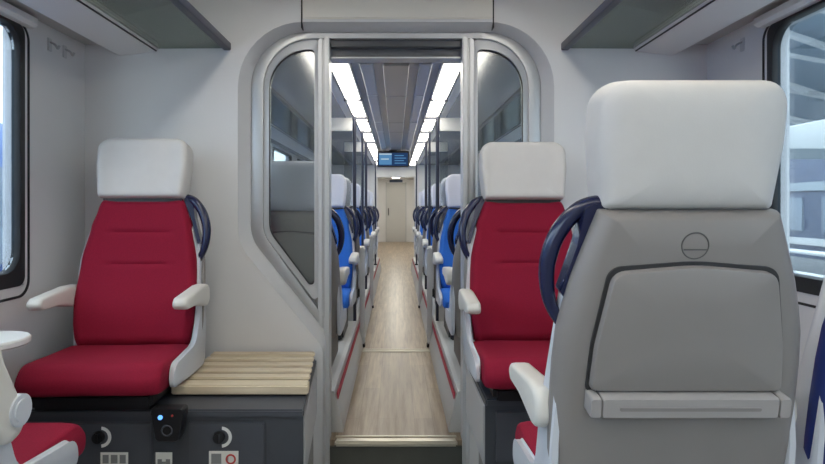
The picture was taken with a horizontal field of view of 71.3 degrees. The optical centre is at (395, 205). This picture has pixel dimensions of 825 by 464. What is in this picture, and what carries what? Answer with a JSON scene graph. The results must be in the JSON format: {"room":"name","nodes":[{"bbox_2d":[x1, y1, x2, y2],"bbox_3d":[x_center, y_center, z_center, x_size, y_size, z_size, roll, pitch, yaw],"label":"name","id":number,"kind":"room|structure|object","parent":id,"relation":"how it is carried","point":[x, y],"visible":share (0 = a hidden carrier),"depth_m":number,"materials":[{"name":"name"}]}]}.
{"room":"train carriage","nodes":[
{"label":"train carriage","id":0,"kind":"room"},
{"bbox_2d":[0,21,305,384],"bbox_3d":[-1.625,0.190,8.650,0.090,2.820,21.700,0,0,0],"label":"wall","id":1,"kind":"structure","parent":0,"point":[57,83],"depth_m":2.64,"materials":[{"name":"plastic"}]},
{"bbox_2d":[0,331,30,350],"bbox_3d":[-1.414,0.567,1.930,0.332,0.246,0.240,0,0,0],"label":"table","id":2,"kind":"object","parent":1,"relation":"attached to","point":[9,340],"visible":0.99,"depth_m":1.93,"materials":[{"name":"white plastic"}]},
{"bbox_2d":[0,0,37,302],"bbox_3d":[-1.575,-0.215,0.412,0.090,1.200,4.125,0,0,0],"label":"window","id":3,"kind":"structure","parent":1,"relation":"in","point":[13,20],"depth_m":2.39,"materials":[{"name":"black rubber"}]},
{"bbox_2d":[47,38,60,51],"bbox_3d":[-1.556,-0.735,2.620,0.055,0.060,0.032,0,0,0],"label":"coat hook","id":4,"kind":"object","parent":1,"relation":"attached to","point":[49,41],"visible":1,"depth_m":2.62,"materials":[{"name":"grey metal"}]},
{"bbox_2d":[62,45,74,58],"bbox_3d":[-1.556,-0.735,2.740,0.055,0.060,0.032,0,0,0],"label":"coat hook","id":5,"kind":"object","parent":1,"relation":"attached to","point":[64,48],"visible":1,"depth_m":2.73,"materials":[{"name":"grey metal"}]},
{"bbox_2d":[3,0,230,55],"bbox_3d":[-1.208,-0.804,0.358,0.741,0.083,5.117,0,0,0],"label":"luggage rack","id":6,"kind":"object","parent":1,"relation":"attached to","point":[122,27],"visible":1,"depth_m":2.50,"materials":[{"name":"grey glass"}]},
{"bbox_2d":[91,0,218,45],"bbox_3d":[-1.046,-0.806,0.358,0.348,0.016,5.117,0,0,0],"label":"shelf","id":7,"kind":"object","parent":6,"relation":"attached to","point":[146,22],"depth_m":2.53,"materials":[{"name":"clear glass"}]},
{"bbox_2d":[272,147,291,160],"bbox_3d":[-1.594,-0.213,8.025,0.052,1.097,1.350,0,0,0],"label":"window","id":8,"kind":"structure","parent":1,"relation":"in","point":[277,155],"depth_m":7.90,"materials":[{"name":"clear glass"}]},
{"bbox_2d":[271,87,352,165],"bbox_3d":[-1.208,-0.804,7.150,0.741,0.083,8.060,0,0,0],"label":"luggage rack","id":9,"kind":"object","parent":1,"relation":"attached to","point":[277,134],"visible":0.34,"depth_m":6.66,"materials":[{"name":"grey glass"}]},
{"bbox_2d":[85,0,706,463],"bbox_3d":[0.000,0.165,2.945,3.160,2.670,0.050,0,0,0],"label":"wall","id":10,"kind":"structure","parent":0,"point":[189,94],"depth_m":2.92,"materials":[{"name":"plastic"}]},
{"bbox_2d":[238,21,553,463],"bbox_3d":[0.000,0.282,3.027,1.604,2.436,0.226,0,0,0],"label":"door frame","id":11,"kind":"structure","parent":10,"relation":"in","point":[257,239],"depth_m":2.97,"materials":[{"name":"grey metal"}]},
{"bbox_2d":[334,435,457,446],"bbox_3d":[0.000,1.229,3.005,0.636,0.030,0.080,0,0,0],"label":"trim","id":12,"kind":"structure","parent":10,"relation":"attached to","point":[342,440],"depth_m":2.97,"materials":[{"name":"silver metal"}]},
{"bbox_2d":[301,0,493,20],"bbox_3d":[0.008,-1.027,2.917,0.978,0.182,0.014,0,0,0],"label":"trim","id":13,"kind":"structure","parent":10,"relation":"attached to","point":[312,9],"depth_m":2.91,"materials":[{"name":"plastic"}]},
{"bbox_2d":[271,49,520,164],"bbox_3d":[0.000,-0.830,7.130,3.160,0.100,8.140,0,0,0],"label":"ceiling","id":14,"kind":"structure","parent":0,"point":[395,96],"depth_m":4.40,"materials":[{"name":"grey plastic"}]},
{"bbox_2d":[331,61,361,101],"bbox_3d":[-0.315,-0.784,3.695,0.132,0.032,1.070,0,0,0],"label":"recessed light","id":15,"kind":"object","parent":14,"relation":"in","point":[343,73],"visible":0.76,"depth_m":3.58,"materials":[{"name":"grey plastic"}]},
{"bbox_2d":[346,100,368,122],"bbox_3d":[-0.315,-0.784,4.775,0.132,0.032,1.070,0,0,0],"label":"recessed light","id":16,"kind":"object","parent":14,"relation":"in","point":[357,109],"visible":0.64,"depth_m":4.67,"materials":[{"name":"grey plastic"}]},
{"bbox_2d":[356,123,375,144],"bbox_3d":[-0.315,-0.784,6.265,0.132,0.032,1.890,0,0,0],"label":"recessed light","id":17,"kind":"object","parent":14,"relation":"in","point":[362,126],"visible":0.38,"depth_m":5.94,"materials":[{"name":"grey"}]},
{"bbox_2d":[357,123,373,140],"bbox_3d":[-0.315,-0.782,6.260,0.100,0.012,1.856,0,0,0],"label":"diffuser","id":18,"kind":"object","parent":17,"relation":"attached to","point":[362,126],"depth_m":5.91,"materials":[{"name":"white plastic"}]},
{"bbox_2d":[367,145,377,157],"bbox_3d":[-0.315,-0.784,8.165,0.132,0.032,1.890,0,0,0],"label":"recessed light","id":19,"kind":"object","parent":14,"relation":"in","point":[373,149],"visible":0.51,"depth_m":8.04,"materials":[{"name":"grey"}]},
{"bbox_2d":[377,150,408,166],"bbox_3d":[-0.040,-0.663,8.046,0.450,0.237,0.108,0,0,0],"label":"display","id":20,"kind":"object","parent":14,"relation":"hanging from","point":[392,158],"visible":1,"depth_m":8.00,"materials":[{"name":"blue plastic"}]},
{"bbox_2d":[409,157,418,165],"bbox_3d":[0.315,-0.784,10.065,0.132,0.032,1.890,0,0,0],"label":"recessed light","id":21,"kind":"object","parent":14,"relation":"in","point":[410,163],"visible":0.67,"depth_m":10.26,"materials":[{"name":"grey plastic"}]},
{"bbox_2d":[412,145,424,157],"bbox_3d":[0.315,-0.784,8.165,0.132,0.032,1.890,0,0,0],"label":"recessed light","id":22,"kind":"object","parent":14,"relation":"in","point":[418,149],"visible":0.7,"depth_m":8.19,"materials":[{"name":"grey plastic"}]},
{"bbox_2d":[416,123,435,144],"bbox_3d":[0.315,-0.784,6.265,0.132,0.032,1.890,0,0,0],"label":"recessed light","id":23,"kind":"object","parent":14,"relation":"in","point":[425,126],"visible":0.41,"depth_m":5.94,"materials":[{"name":"grey plastic"}]},
{"bbox_2d":[418,123,434,140],"bbox_3d":[0.315,-0.782,6.260,0.100,0.012,1.856,0,0,0],"label":"diffuser","id":24,"kind":"object","parent":23,"relation":"attached to","point":[425,126],"depth_m":5.91,"materials":[{"name":"white plastic"}]},
{"bbox_2d":[423,100,445,122],"bbox_3d":[0.315,-0.784,4.775,0.132,0.032,1.070,0,0,0],"label":"recessed light","id":25,"kind":"object","parent":14,"relation":"in","point":[434,109],"visible":0.64,"depth_m":4.67,"materials":[{"name":"grey"}]},
{"bbox_2d":[430,61,460,101],"bbox_3d":[0.315,-0.784,3.695,0.132,0.032,1.070,0,0,0],"label":"recessed light","id":26,"kind":"object","parent":14,"relation":"in","point":[448,73],"visible":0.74,"depth_m":3.58,"materials":[{"name":"grey plastic"}]},
{"bbox_2d":[330,352,461,445],"bbox_3d":[0.000,1.245,3.900,1.600,0.050,1.800,0,0,0],"label":"floor","id":27,"kind":"structure","parent":0,"point":[394,393],"depth_m":3.64,"materials":[{"name":"beige laminate"}]},
{"bbox_2d":[362,349,429,351],"bbox_3d":[0.000,1.241,4.850,1.600,0.058,0.100,0,0,0],"label":"trim","id":28,"kind":"structure","parent":27,"relation":"on","point":[363,350],"depth_m":4.82,"materials":[{"name":"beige metal"}]},
{"bbox_2d":[330,446,461,463],"bbox_3d":[0.000,1.375,2.993,0.840,0.250,0.015,0,0,0],"label":"step riser","id":29,"kind":"structure","parent":27,"relation":"attached to","point":[338,455],"depth_m":2.98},
{"bbox_2d":[363,242,428,348],"bbox_3d":[0.000,1.245,12.200,1.600,0.050,14.600,0,0,0],"label":"floor","id":30,"kind":"structure","parent":0,"point":[395,321],"depth_m":6.91,"materials":[{"name":"brown wood"}]},
{"bbox_2d":[331,257,380,431],"bbox_3d":[-0.932,1.147,7.150,1.295,0.305,8.100,0,0,0],"label":"podium","id":31,"kind":"object","parent":30,"relation":"on","point":[344,369],"visible":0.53,"depth_m":3.87,"materials":[{"name":"grey plastic"}]},
{"bbox_2d":[271,161,349,366],"bbox_3d":[-0.612,0.367,3.564,0.628,1.257,0.677,0,0,0],"label":"seat","id":32,"kind":"object","parent":31,"relation":"on","point":[292,182],"visible":0.43,"depth_m":3.27,"materials":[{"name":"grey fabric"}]},
{"bbox_2d":[331,174,358,339],"bbox_3d":[-0.612,0.367,4.516,0.628,1.257,0.677,0,0,0],"label":"seat","id":33,"kind":"object","parent":31,"relation":"on","point":[348,257],"visible":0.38,"depth_m":4.67,"materials":[{"name":"blue fabric"}]},
{"bbox_2d":[342,288,350,308],"bbox_3d":[-0.612,0.700,4.407,0.524,0.121,0.459,0,0,0],"label":"seat cushion","id":34,"kind":"object","parent":33,"relation":"on","point":[346,292],"depth_m":4.24,"materials":[{"name":"blue fabric"}]},
{"bbox_2d":[331,115,366,320],"bbox_3d":[-0.438,0.098,4.990,0.365,1.795,0.032,0,0,0],"label":"screen","id":35,"kind":"object","parent":31,"relation":"on","point":[337,124],"visible":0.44,"depth_m":4.98,"materials":[{"name":"grey metal"}]},
{"bbox_2d":[345,177,364,304],"bbox_3d":[-0.612,0.367,5.465,0.628,1.257,0.677,0,0,0],"label":"seat","id":36,"kind":"object","parent":31,"relation":"on","point":[348,195],"visible":0.1,"depth_m":5.25,"materials":[{"name":"grey plastic"}]},
{"bbox_2d":[344,141,374,288],"bbox_3d":[-0.438,0.098,6.890,0.365,1.795,0.032,0,0,0],"label":"screen","id":37,"kind":"object","parent":31,"relation":"on","point":[348,146],"visible":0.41,"depth_m":6.88,"materials":[{"name":"grey"}]},
{"bbox_2d":[350,183,369,297],"bbox_3d":[-0.612,0.367,6.415,0.628,1.257,0.677,0,0,0],"label":"seat","id":38,"kind":"object","parent":31,"relation":"on","point":[358,189],"visible":0.16,"depth_m":6.58,"materials":[{"name":"grey plastic"}]},
{"bbox_2d":[361,131,370,245],"bbox_3d":[-0.314,0.100,5.930,0.118,1.790,0.056,0,0,0],"label":"pole","id":39,"kind":"object","parent":31,"relation":"on","point":[362,132],"visible":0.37,"depth_m":5.92,"materials":[{"name":"grey metal"}]},
{"bbox_2d":[360,186,371,266],"bbox_3d":[-0.612,0.367,7.364,0.628,1.257,0.677,0,0,0],"label":"seat","id":40,"kind":"object","parent":31,"relation":"on","point":[368,211],"visible":0.08,"depth_m":7.16,"materials":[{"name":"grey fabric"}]},
{"bbox_2d":[364,188,375,275],"bbox_3d":[-0.612,0.367,8.316,0.628,1.257,0.677,0,0,0],"label":"seat","id":41,"kind":"object","parent":31,"relation":"on","point":[372,232],"visible":0.11,"depth_m":8.48,"materials":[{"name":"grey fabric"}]},
{"bbox_2d":[368,190,377,253],"bbox_3d":[-0.612,0.367,9.264,0.628,1.257,0.677,0,0,0],"label":"seat","id":42,"kind":"object","parent":31,"relation":"on","point":[375,230],"visible":0.11,"depth_m":9.05,"materials":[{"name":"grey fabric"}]},
{"bbox_2d":[369,192,378,248],"bbox_3d":[-0.612,0.367,10.216,0.628,1.257,0.677,0,0,0],"label":"seat","id":43,"kind":"object","parent":31,"relation":"on","point":[371,193],"visible":0.16,"depth_m":10.38,"materials":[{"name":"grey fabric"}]},
{"bbox_2d":[374,160,376,264],"bbox_3d":[-0.314,0.100,9.700,0.118,1.790,0.056,0,0,0],"label":"pole","id":44,"kind":"object","parent":31,"relation":"on","point":[375,161],"visible":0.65,"depth_m":9.69,"materials":[{"name":"grey metal"}]},
{"bbox_2d":[360,247,365,346],"bbox_3d":[-0.292,0.790,4.990,0.052,0.860,0.072,0,0,0],"label":"stanchion","id":45,"kind":"object","parent":30,"relation":"on","point":[362,249],"visible":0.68,"depth_m":4.96,"materials":[{"name":"grey metal"}]},
{"bbox_2d":[370,236,373,307],"bbox_3d":[-0.292,0.790,6.890,0.052,0.860,0.072,0,0,0],"label":"stanchion","id":46,"kind":"object","parent":30,"relation":"on","point":[371,237],"visible":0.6,"depth_m":6.86,"materials":[{"name":"grey metal"}]},
{"bbox_2d":[418,236,421,307],"bbox_3d":[0.292,0.790,6.890,0.052,0.860,0.072,0,0,0],"label":"stanchion","id":47,"kind":"object","parent":30,"relation":"on","point":[419,237],"visible":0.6,"depth_m":6.86,"materials":[{"name":"grey metal"}]},
{"bbox_2d":[426,247,431,346],"bbox_3d":[0.292,0.790,4.990,0.052,0.860,0.072,0,0,0],"label":"stanchion","id":48,"kind":"object","parent":30,"relation":"on","point":[429,249],"visible":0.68,"depth_m":4.96,"materials":[{"name":"grey metal"}]},
{"bbox_2d":[411,257,460,431],"bbox_3d":[0.932,1.147,7.150,1.295,0.305,8.100,0,0,0],"label":"podium","id":49,"kind":"object","parent":30,"relation":"on","point":[447,369],"visible":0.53,"depth_m":3.87,"materials":[{"name":"grey plastic"}]},
{"bbox_2d":[411,160,417,264],"bbox_3d":[0.314,0.100,9.700,0.118,1.790,0.056,0,0,0],"label":"pole","id":50,"kind":"object","parent":49,"relation":"on","point":[416,161],"visible":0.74,"depth_m":9.69,"materials":[{"name":"grey metal"}]},
{"bbox_2d":[413,192,422,248],"bbox_3d":[0.612,0.367,10.216,0.628,1.257,0.677,0,0,0],"label":"seat","id":51,"kind":"object","parent":49,"relation":"on","point":[420,193],"visible":0.1,"depth_m":10.38,"materials":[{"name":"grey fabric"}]},
{"bbox_2d":[414,190,423,253],"bbox_3d":[0.612,0.367,9.264,0.628,1.257,0.677,0,0,0],"label":"seat","id":52,"kind":"object","parent":49,"relation":"on","point":[415,230],"visible":0.12,"depth_m":9.05,"materials":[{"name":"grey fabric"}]},
{"bbox_2d":[416,188,427,275],"bbox_3d":[0.612,0.367,8.316,0.628,1.257,0.677,0,0,0],"label":"seat","id":53,"kind":"object","parent":49,"relation":"on","point":[419,232],"visible":0.14,"depth_m":8.48,"materials":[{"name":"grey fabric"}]},
{"bbox_2d":[421,131,430,245],"bbox_3d":[0.314,0.100,5.930,0.118,1.790,0.056,0,0,0],"label":"pole","id":54,"kind":"object","parent":49,"relation":"on","point":[428,132],"visible":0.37,"depth_m":5.92,"materials":[{"name":"grey metal"}]},
{"bbox_2d":[420,186,431,266],"bbox_3d":[0.612,0.367,7.364,0.628,1.257,0.677,0,0,0],"label":"seat","id":55,"kind":"object","parent":49,"relation":"on","point":[423,211],"visible":0.03,"depth_m":7.16,"materials":[{"name":"grey plastic"}]},
{"bbox_2d":[422,183,441,297],"bbox_3d":[0.612,0.367,6.415,0.628,1.257,0.677,0,0,0],"label":"seat","id":56,"kind":"object","parent":49,"relation":"on","point":[433,189],"visible":0.16,"depth_m":6.58,"materials":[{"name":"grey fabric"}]},
{"bbox_2d":[417,141,447,288],"bbox_3d":[0.438,0.098,6.890,0.365,1.795,0.032,0,0,0],"label":"screen","id":57,"kind":"object","parent":49,"relation":"on","point":[443,146],"visible":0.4,"depth_m":6.88,"materials":[{"name":"grey metal"}]},
{"bbox_2d":[427,177,446,304],"bbox_3d":[0.612,0.367,5.465,0.628,1.257,0.677,0,0,0],"label":"seat","id":58,"kind":"object","parent":49,"relation":"on","point":[443,195],"visible":0.09,"depth_m":5.25,"materials":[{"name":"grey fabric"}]},
{"bbox_2d":[425,115,460,320],"bbox_3d":[0.438,0.098,4.990,0.365,1.795,0.032,0,0,0],"label":"screen","id":59,"kind":"object","parent":49,"relation":"on","point":[446,124],"visible":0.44,"depth_m":4.98,"materials":[{"name":"grey metal"}]},
{"bbox_2d":[433,174,460,339],"bbox_3d":[0.612,0.367,4.516,0.628,1.257,0.677,0,0,0],"label":"seat","id":60,"kind":"object","parent":49,"relation":"on","point":[443,257],"visible":0.28,"depth_m":4.67,"materials":[{"name":"blue fabric"}]},
{"bbox_2d":[441,288,449,308],"bbox_3d":[0.612,0.700,4.407,0.524,0.121,0.459,0,0,0],"label":"seat cushion","id":61,"kind":"object","parent":60,"relation":"on","point":[445,292],"depth_m":4.24,"materials":[{"name":"blue fabric"}]},
{"bbox_2d":[442,167,480,366],"bbox_3d":[0.612,0.367,3.564,0.628,1.257,0.677,0,0,0],"label":"seat","id":62,"kind":"object","parent":49,"relation":"on","point":[452,275],"visible":0.19,"depth_m":3.37,"materials":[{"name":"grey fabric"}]},
{"bbox_2d":[331,165,460,256],"bbox_3d":[0.000,0.110,11.240,3.160,2.420,0.080,0,0,0],"label":"wall","id":63,"kind":"structure","parent":0,"point":[346,171],"depth_m":11.20,"materials":[{"name":"plastic"}]},
{"bbox_2d":[374,170,417,176],"bbox_3d":[0.000,-0.630,11.185,0.840,0.140,0.030,0,0,0],"label":"trim","id":64,"kind":"structure","parent":63,"relation":"attached to","point":[379,173],"depth_m":11.17,"materials":[{"name":"white plastic"}]},
{"bbox_2d":[378,179,413,241],"bbox_3d":[0.000,0.110,19.540,1.400,2.220,0.080,0,0,0],"label":"wall","id":65,"kind":"structure","parent":0,"point":[381,182],"depth_m":19.50,"materials":[{"name":"plastic"}]},
{"bbox_2d":[386,182,405,241],"bbox_3d":[0.000,0.210,19.470,0.700,2.020,0.060,0,0,0],"label":"door","id":66,"kind":"structure","parent":65,"relation":"in","point":[395,192],"depth_m":19.47,"materials":[{"name":"grey"}]},
{"bbox_2d":[378,177,413,178],"bbox_3d":[0.000,-0.960,15.390,1.400,0.080,8.220,0,0,0],"label":"ceiling","id":67,"kind":"structure","parent":0,"point":[378,177],"depth_m":19.23,"materials":[{"name":"white plastic"}]},
{"bbox_2d":[707,21,818,369],"bbox_3d":[1.625,0.190,8.650,0.090,2.820,21.700,0,0,0],"label":"wall","id":68,"kind":"structure","parent":0,"point":[723,62],"depth_m":2.59,"materials":[{"name":"plastic"}]},
{"bbox_2d":[439,87,520,165],"bbox_3d":[1.208,-0.804,7.150,0.741,0.083,8.060,0,0,0],"label":"luggage rack","id":69,"kind":"object","parent":68,"relation":"attached to","point":[514,134],"visible":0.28,"depth_m":6.05,"materials":[{"name":"grey metal"}]},
{"bbox_2d":[561,0,788,55],"bbox_3d":[1.208,-0.804,0.358,0.741,0.083,5.117,0,0,0],"label":"luggage rack","id":70,"kind":"object","parent":68,"relation":"attached to","point":[664,27],"visible":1,"depth_m":2.50,"materials":[{"name":"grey glass"}]},
{"bbox_2d":[573,0,700,45],"bbox_3d":[1.046,-0.806,0.358,0.348,0.016,5.117,0,0,0],"label":"shelf","id":71,"kind":"object","parent":70,"relation":"attached to","point":[628,22],"depth_m":2.53,"materials":[{"name":"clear glass"}]},
{"bbox_2d":[731,38,744,51],"bbox_3d":[1.556,-0.735,2.620,0.055,0.060,0.032,0,0,0],"label":"coat hook","id":72,"kind":"object","parent":68,"relation":"attached to","point":[742,41],"visible":1,"depth_m":2.62,"materials":[{"name":"grey metal"}]},
{"bbox_2d":[754,0,824,307],"bbox_3d":[1.575,-0.215,0.412,0.090,1.200,4.125,0,0,0],"label":"window","id":73,"kind":"structure","parent":68,"relation":"in","point":[796,31],"depth_m":2.26,"materials":[{"name":"clear glass"}]},
{"bbox_3d":[0.000,1.530,0.390,3.160,0.060,5.180,0,0,0],"label":"floor","id":74,"kind":"structure","parent":0,"visible":0},
{"bbox_2d":[308,437,312,463],"bbox_3d":[-1.000,1.275,0.360,1.160,0.450,5.120,0,0,0],"label":"podium","id":75,"kind":"object","parent":74,"relation":"on","point":[310,460],"depth_m":2.86,"materials":[{"name":"grey rubber"}]},
{"bbox_2d":[0,348,85,463],"bbox_3d":[-1.240,0.379,1.504,0.637,1.332,0.677,0,0,0],"label":"seat","id":76,"kind":"object","parent":75,"relation":"on","point":[21,442],"visible":1,"depth_m":1.58,"materials":[{"name":"red fabric"}]},
{"bbox_2d":[11,422,85,463],"bbox_3d":[-1.245,0.730,1.613,0.524,0.121,0.459,0,0,0],"label":"seat cushion","id":77,"kind":"object","parent":76,"relation":"on","point":[34,441],"depth_m":1.68,"materials":[{"name":"red fabric"}]},
{"bbox_2d":[26,359,316,463],"bbox_3d":[-0.925,0.912,2.543,1.150,0.272,0.746,0,0,0],"label":"base cabinet","id":78,"kind":"object","parent":75,"relation":"on","point":[219,429],"visible":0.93,"depth_m":2.19,"materials":[{"name":"grey plastic"}]},
{"bbox_2d":[14,138,210,410],"bbox_3d":[-1.150,0.232,2.436,0.628,1.087,0.677,0,0,-2],"label":"seat","id":79,"kind":"object","parent":78,"relation":"on","point":[139,299],"visible":1,"depth_m":2.53,"materials":[{"name":"red fabric"}]},
{"bbox_2d":[14,344,188,396],"bbox_3d":[-1.146,0.650,2.327,0.524,0.121,0.459,0,0,-2],"label":"seat cushion","id":80,"kind":"object","parent":79,"relation":"on","point":[77,370],"depth_m":2.13,"materials":[{"name":"red fabric"}]},
{"bbox_2d":[103,455,125,462],"bbox_3d":[-1.073,0.985,2.188,0.088,0.075,0.001,0,0,0],"label":"print","id":81,"kind":"object","parent":78,"relation":"attached to","point":[106,458],"depth_m":2.19,"materials":[{"name":"grey"}]},
{"bbox_2d":[158,459,169,463],"bbox_3d":[-0.883,0.988,2.188,0.048,0.048,0.001,0,0,0],"label":"print","id":82,"kind":"object","parent":78,"relation":"attached to","point":[160,461],"depth_m":2.19,"materials":[{"name":"grey"}]},
{"bbox_2d":[151,404,187,440],"bbox_3d":[-0.852,0.816,2.160,0.126,0.125,0.052,0,0,0],"label":"box","id":83,"kind":"object","parent":78,"relation":"attached to","point":[168,420],"visible":1,"depth_m":2.14,"materials":[{"name":"black plastic"}]},
{"bbox_2d":[161,425,172,436],"bbox_3d":[-0.852,0.836,2.138,0.044,0.044,0.005,0,0,0],"label":"socket","id":84,"kind":"object","parent":83,"relation":"attached to","point":[166,430],"depth_m":2.14,"materials":[{"name":"black plastic"}]},
{"bbox_2d":[211,454,227,463],"bbox_3d":[-0.656,0.979,2.188,0.094,0.072,0.001,0,0,0],"label":"print","id":85,"kind":"object","parent":78,"relation":"attached to","point":[215,458],"depth_m":2.19,"materials":[{"name":"grey"}]},
{"bbox_2d":[171,352,314,394],"bbox_3d":[-0.635,0.752,2.610,0.558,0.046,0.549,0,0,0],"label":"slatted shelf","id":86,"kind":"object","parent":78,"relation":"on","point":[222,373],"visible":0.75,"depth_m":2.49,"materials":[{"name":"brown wood"}]},
{"bbox_3d":[1.000,1.275,0.360,1.160,0.450,5.120,0,0,0],"label":"podium","id":87,"kind":"object","parent":74,"relation":"on","visible":0},
{"bbox_2d":[466,366,530,463],"bbox_3d":[0.929,0.912,2.603,1.150,0.272,0.626,0,0,0],"label":"base cabinet","id":88,"kind":"object","parent":87,"relation":"on","point":[493,423],"visible":0.09,"depth_m":2.32,"materials":[{"name":"grey plastic"}]},
{"bbox_2d":[458,142,572,400],"bbox_3d":[0.605,0.234,2.535,0.628,1.082,0.677,0,0,0],"label":"seat","id":89,"kind":"object","parent":88,"relation":"on","point":[506,319],"visible":0.74,"depth_m":2.68,"materials":[{"name":"red fabric"}]},
{"bbox_2d":[473,340,549,388],"bbox_3d":[0.605,0.655,2.427,0.524,0.121,0.459,0,0,0],"label":"seat cushion","id":90,"kind":"object","parent":89,"relation":"on","point":[494,358],"depth_m":2.29,"materials":[{"name":"red fabric"}]},
{"bbox_2d":[509,80,800,463],"bbox_3d":[0.645,0.384,1.534,0.628,1.332,0.677,0,0,0],"label":"seat","id":91,"kind":"object","parent":87,"relation":"on","point":[676,331],"visible":1,"depth_m":1.25,"materials":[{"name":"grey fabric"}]},
{"bbox_2d":[515,421,537,455],"bbox_3d":[0.645,0.735,1.643,0.524,0.121,0.459,0,0,0],"label":"seat cushion","id":92,"kind":"object","parent":91,"relation":"on","point":[526,432],"depth_m":1.72,"materials":[{"name":"red fabric"}]},
{"bbox_2d":[795,277,824,463],"bbox_3d":[1.275,0.384,1.534,0.602,1.332,0.677,0,0,0],"label":"seat","id":93,"kind":"object","parent":87,"relation":"on","point":[810,388],"visible":0.6,"depth_m":1.36,"materials":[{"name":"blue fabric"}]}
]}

